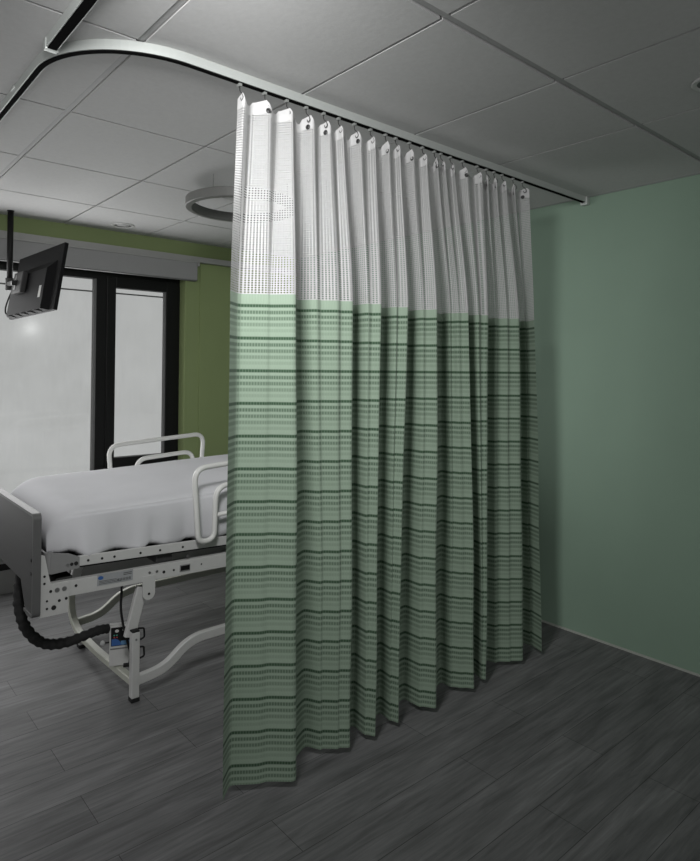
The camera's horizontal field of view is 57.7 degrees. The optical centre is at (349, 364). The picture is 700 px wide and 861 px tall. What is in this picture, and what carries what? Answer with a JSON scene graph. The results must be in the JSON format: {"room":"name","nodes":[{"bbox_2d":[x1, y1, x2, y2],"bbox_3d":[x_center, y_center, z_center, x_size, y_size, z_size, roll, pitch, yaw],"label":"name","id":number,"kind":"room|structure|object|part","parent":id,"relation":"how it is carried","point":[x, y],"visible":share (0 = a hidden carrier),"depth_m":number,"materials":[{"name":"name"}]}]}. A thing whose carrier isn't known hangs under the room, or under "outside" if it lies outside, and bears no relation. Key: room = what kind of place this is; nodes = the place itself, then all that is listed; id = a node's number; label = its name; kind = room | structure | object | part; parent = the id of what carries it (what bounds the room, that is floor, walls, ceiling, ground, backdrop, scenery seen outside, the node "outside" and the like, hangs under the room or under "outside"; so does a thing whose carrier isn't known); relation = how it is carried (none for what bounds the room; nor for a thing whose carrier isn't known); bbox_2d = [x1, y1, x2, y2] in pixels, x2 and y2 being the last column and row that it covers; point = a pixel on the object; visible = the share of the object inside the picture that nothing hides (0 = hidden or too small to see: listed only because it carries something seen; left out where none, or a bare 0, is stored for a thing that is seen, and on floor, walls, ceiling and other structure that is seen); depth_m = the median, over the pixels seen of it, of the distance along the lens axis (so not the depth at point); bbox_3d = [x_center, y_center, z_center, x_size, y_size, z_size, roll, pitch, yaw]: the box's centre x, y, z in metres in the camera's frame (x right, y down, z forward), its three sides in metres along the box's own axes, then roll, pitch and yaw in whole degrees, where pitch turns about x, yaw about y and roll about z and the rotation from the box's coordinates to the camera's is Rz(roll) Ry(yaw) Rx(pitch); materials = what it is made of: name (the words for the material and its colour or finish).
{"room":"hospital room","nodes":[
{"label":"hospital room","id":0,"kind":"room"},
{"bbox_2d":[0,214,297,459],"bbox_3d":[-2.481,0.238,4.290,5.043,2.593,0.250,1,-1,-41],"label":"wall","id":1,"kind":"structure","parent":0,"point":[189,290],"depth_m":5.13,"materials":[{"name":"green paint"}]},
{"bbox_2d":[0,261,179,570],"bbox_3d":[-2.650,0.303,4.090,3.328,2.143,0.184,1,-1,-41],"label":"window","id":2,"kind":"structure","parent":1,"relation":"in","point":[104,284],"depth_m":4.83,"materials":[{"name":"black metal"}]},
{"bbox_3d":[-2.614,1.252,4.008,3.300,0.243,0.010,1,-1,-41],"label":"panel","id":3,"kind":"part","parent":2,"relation":"part of","materials":[{"name":"black"}]},
{"bbox_2d":[0,270,162,493],"bbox_3d":[-2.731,0.181,4.186,3.320,1.892,0.028,1,-1,-41],"label":"screen","id":4,"kind":"object","parent":2,"relation":"attached to","point":[45,358],"visible":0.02,"depth_m":4.73,"materials":[{"name":"white fabric"}]},
{"bbox_2d":[0,236,199,281],"bbox_3d":[-2.566,-0.774,4.007,3.520,0.156,0.060,1,-1,-41],"label":"roller blind","id":5,"kind":"object","parent":2,"relation":"attached to","point":[83,258],"visible":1,"depth_m":4.68,"materials":[{"name":"fabric"}]},
{"bbox_3d":[-2.571,-0.847,4.002,3.503,0.012,0.058,1,-1,-41],"label":"head rail","id":6,"kind":"part","parent":5,"relation":"part of","materials":[{"name":"white plastic"}]},
{"bbox_3d":[-1.652,0.091,5.010,0.565,1.515,0.072,1,-1,-41],"label":"sash","id":7,"kind":"part","parent":2,"relation":"part of","materials":[{"name":"black metal"}]},
{"bbox_2d":[0,546,225,594],"bbox_3d":[-2.410,1.455,4.176,5.033,0.156,0.018,1,-1,-41],"label":"baseboard","id":8,"kind":"structure","parent":1,"relation":"attached to","point":[7,577],"depth_m":4.72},
{"bbox_2d":[0,230,299,275],"bbox_3d":[-2.373,-0.871,4.185,5.041,0.044,0.045,1,-1,-41],"label":"trim","id":9,"kind":"structure","parent":1,"relation":"attached to","point":[3,233],"depth_m":4.75,"materials":[{"name":"white plastic"}]},
{"bbox_2d":[197,264,298,457],"bbox_3d":[-0.861,0.294,5.511,0.993,2.218,0.012,1,-1,-41],"label":"wall panel","id":10,"kind":"object","parent":1,"relation":"attached to","point":[214,292],"depth_m":5.28,"materials":[{"name":"green paint"}]},
{"bbox_2d":[0,550,699,860],"bbox_3d":[-0.396,1.569,1.934,5.163,0.060,6.644,1,-1,-41],"label":"floor","id":11,"kind":"structure","parent":0,"point":[579,748],"depth_m":2.46,"materials":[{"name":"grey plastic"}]},
{"bbox_2d":[0,432,227,703],"bbox_3d":[-0.774,0.994,3.685,2.210,1.108,1.020,1,-1,-41],"label":"hospital bed","id":12,"kind":"object","parent":11,"relation":"on","point":[50,581],"visible":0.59,"depth_m":2.94,"materials":[{"name":"white metal"}]},
{"bbox_3d":[-1.611,0.832,2.990,0.022,0.419,0.968,1,-1,-41],"label":"footboard","id":13,"kind":"part","parent":12,"relation":"part of","materials":[{"name":"grey plastic"}]},
{"bbox_3d":[-1.249,0.924,2.682,0.116,0.267,0.008,1,-1,-41],"label":"corner plate","id":14,"kind":"part","parent":12,"relation":"part of","materials":[{"name":"white metal"}]},
{"bbox_2d":[12,574,109,649],"bbox_3d":[-1.324,1.086,2.923,0.407,0.418,0.183,1,0,-14],"label":"hose","id":15,"kind":"object","parent":12,"relation":"attached to","point":[33,637],"visible":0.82,"depth_m":2.84,"materials":[{"name":"black plastic"}]},
{"bbox_3d":[-1.054,0.956,2.854,0.161,0.052,0.002,1,-1,-41],"label":"rating plate","id":16,"kind":"part","parent":12,"relation":"part of","materials":[{"name":"white plastic"}]},
{"bbox_2d":[99,571,131,584],"bbox_3d":[-1.052,0.958,2.853,0.147,0.035,0.001,1,-1,-41],"label":"print","id":17,"kind":"object","parent":12,"relation":"attached to","point":[116,577],"depth_m":2.86},
{"bbox_2d":[11,454,227,555],"bbox_3d":[-0.772,0.728,3.688,2.060,0.447,0.902,1,-1,-41],"label":"mattress","id":18,"kind":"object","parent":12,"relation":"on","point":[128,507],"visible":0.44,"depth_m":3.05,"materials":[{"name":"white fabric"}]},
{"bbox_2d":[100,621,144,666],"bbox_3d":[-1.094,1.346,3.057,0.207,0.192,0.072,1,0,-18],"label":"control box","id":19,"kind":"object","parent":12,"relation":"hanging from","point":[118,649],"visible":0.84,"depth_m":3.04,"materials":[{"name":"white plastic"}]},
{"bbox_2d":[111,639,120,645],"bbox_3d":[-1.116,1.326,3.038,0.046,0.033,0.002,1,0,-19],"label":"print","id":20,"kind":"object","parent":19,"relation":"on","point":[114,642],"depth_m":3.04},
{"bbox_3d":[-1.100,1.302,3.046,0.087,0.088,0.004,1,0,-19],"label":"display panel","id":21,"kind":"part","parent":19,"relation":"part of","materials":[{"name":"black plastic"}]},
{"bbox_2d":[120,586,128,666],"bbox_3d":[-1.051,1.203,2.976,0.031,0.468,0.105,1,0,13],"label":"power cable","id":22,"kind":"object","parent":12,"relation":"hanging from","point":[121,589],"visible":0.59,"depth_m":2.96,"materials":[{"name":"black rubber"}]},
{"bbox_3d":[-0.989,1.372,2.912,0.036,0.300,0.036,1,-1,-41],"label":"post","id":23,"kind":"part","parent":12,"relation":"part of","materials":[{"name":"white metal"}]},
{"bbox_3d":[-0.477,0.999,3.371,2.100,0.127,0.030,1,-1,-41],"label":"frame rail","id":24,"kind":"part","parent":12,"relation":"part of","materials":[{"name":"white metal"}]},
{"bbox_3d":[-0.775,0.920,3.688,2.060,0.122,0.840,1,-1,-41],"label":"deck panel","id":25,"kind":"part","parent":12,"relation":"part of","materials":[{"name":"black plastic"}]},
{"bbox_3d":[-0.448,0.904,3.385,1.960,0.128,0.012,1,-1,-41],"label":"deck rail","id":26,"kind":"part","parent":12,"relation":"part of","materials":[{"name":"white metal"}]},
{"bbox_3d":[-1.198,0.646,3.970,0.637,0.416,0.027,1,-1,-41],"label":"rail","id":27,"kind":"part","parent":12,"relation":"part of","materials":[{"name":"white metal"}]},
{"bbox_3d":[-0.796,0.981,3.071,0.047,0.023,0.001,1,-1,-41],"label":"dark pane","id":28,"kind":"part","parent":12,"relation":"part of","materials":[{"name":"black plastic"}]},
{"bbox_3d":[-0.515,0.666,3.252,0.637,0.416,0.027,1,-1,-41],"label":"rail","id":29,"kind":"part","parent":12,"relation":"part of","materials":[{"name":"white plastic"}]},
{"bbox_2d":[0,0,699,258],"bbox_3d":[-0.316,-1.028,1.800,5.043,0.052,6.344,1,-1,-41],"label":"ceiling","id":30,"kind":"structure","parent":0,"point":[590,98],"depth_m":2.35,"materials":[{"name":"tile"}]},
{"bbox_2d":[4,210,27,313],"bbox_3d":[-2.094,-0.662,3.974,0.082,0.688,0.476,1,-1,-36],"label":"mount","id":31,"kind":"object","parent":30,"relation":"attached to","point":[19,282],"visible":0.81,"depth_m":4.13,"materials":[{"name":"black metal"}]},
{"bbox_3d":[-2.108,-0.508,3.992,0.065,0.061,0.389,1,0,-33],"label":"arm","id":32,"kind":"part","parent":31,"relation":"part of","materials":[{"name":"black plastic"}]},
{"bbox_2d":[6,242,68,319],"bbox_3d":[-1.893,-0.491,3.808,0.686,0.418,0.122,0,-1,42],"label":"television","id":33,"kind":"object","parent":31,"relation":"attached to","point":[45,268],"visible":0.96,"depth_m":3.69,"materials":[{"name":"black plastic"}]},
{"bbox_2d":[43,0,97,53],"bbox_3d":[0.270,-0.988,0.580,0.040,0.038,3.690,1,-1,-41],"label":"track","id":34,"kind":"object","parent":30,"relation":"attached to","point":[77,10],"visible":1,"depth_m":1.83,"materials":[{"name":"white metal"}]},
{"bbox_2d":[111,223,134,227],"bbox_3d":[-1.621,-0.994,4.536,0.156,0.008,0.156,1,-1,-41],"label":"recessed light","id":35,"kind":"object","parent":30,"relation":"in","point":[119,225],"visible":1,"depth_m":4.52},
{"bbox_2d":[185,186,294,222],"bbox_3d":[-0.613,-0.932,3.585,0.612,0.125,0.612,1,-1,-41],"label":"lamp","id":36,"kind":"object","parent":30,"relation":"hanging from","point":[191,198],"visible":0.52,"depth_m":3.43,"materials":[{"name":"metal"}]},
{"bbox_2d":[0,39,589,205],"bbox_3d":[-0.618,-0.969,3.803,2.884,0.048,2.807,1,-1,-41],"label":"track","id":37,"kind":"object","parent":30,"relation":"attached to","point":[88,46],"visible":0.98,"depth_m":2.25,"materials":[{"name":"white metal"}]},
{"bbox_2d":[237,83,243,100],"bbox_3d":[-0.374,-0.937,2.178,0.012,0.066,0.034,1,-1,-41],"label":"curtain hook","id":38,"kind":"object","parent":37,"relation":"hanging from","point":[239,85],"visible":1,"depth_m":2.18,"materials":[{"name":"metal"}]},
{"bbox_2d":[321,112,327,127],"bbox_3d":[-0.096,-0.932,2.417,0.012,0.066,0.034,1,-1,-41],"label":"curtain hook","id":39,"kind":"object","parent":37,"relation":"hanging from","point":[323,114],"visible":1,"depth_m":2.42,"materials":[{"name":"metal"}]},
{"bbox_2d":[352,123,358,137],"bbox_3d":[0.023,-0.930,2.520,0.012,0.066,0.034,1,-1,-41],"label":"curtain hook","id":40,"kind":"object","parent":37,"relation":"hanging from","point":[353,124],"visible":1,"depth_m":2.52,"materials":[{"name":"metal"}]},
{"bbox_2d":[691,77,699,91],"bbox_3d":[1.268,-0.980,2.205,0.150,0.008,0.150,1,-1,-41],"label":"recessed light","id":41,"kind":"object","parent":30,"relation":"in","point":[695,85],"visible":1,"depth_m":2.23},
{"bbox_2d":[299,174,699,673],"bbox_3d":[1.529,0.275,3.589,0.120,2.593,6.644,1,-1,-41],"label":"wall","id":42,"kind":"structure","parent":0,"point":[616,291],"depth_m":3.54,"materials":[{"name":"green paint"}]},
{"bbox_2d":[541,619,699,676],"bbox_3d":[1.565,1.564,3.424,0.006,0.012,6.344,1,-1,-41],"label":"baseboard","id":43,"kind":"structure","parent":42,"relation":"attached to","point":[544,621],"depth_m":3.49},
{"bbox_3d":[0.197,-0.927,2.670,0.012,0.066,0.034,1,-1,-41],"label":"curtain hook","id":44,"kind":"object","parent":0,"visible":0},
{"bbox_2d":[223,92,541,798],"bbox_3d":[0.302,0.302,2.835,1.925,2.441,0.161,1,-1,-41],"label":"privacy curtain","id":45,"kind":"object","parent":44,"relation":"hanging from","point":[382,530],"visible":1,"depth_m":2.62,"materials":[{"name":"fabric"}]},
{"bbox_3d":[0.287,-0.561,2.817,1.848,0.627,0.149,1,-1,-41],"label":"net panel","id":46,"kind":"part","parent":45,"relation":"part of","materials":[{"name":"white fabric"}]}
]}

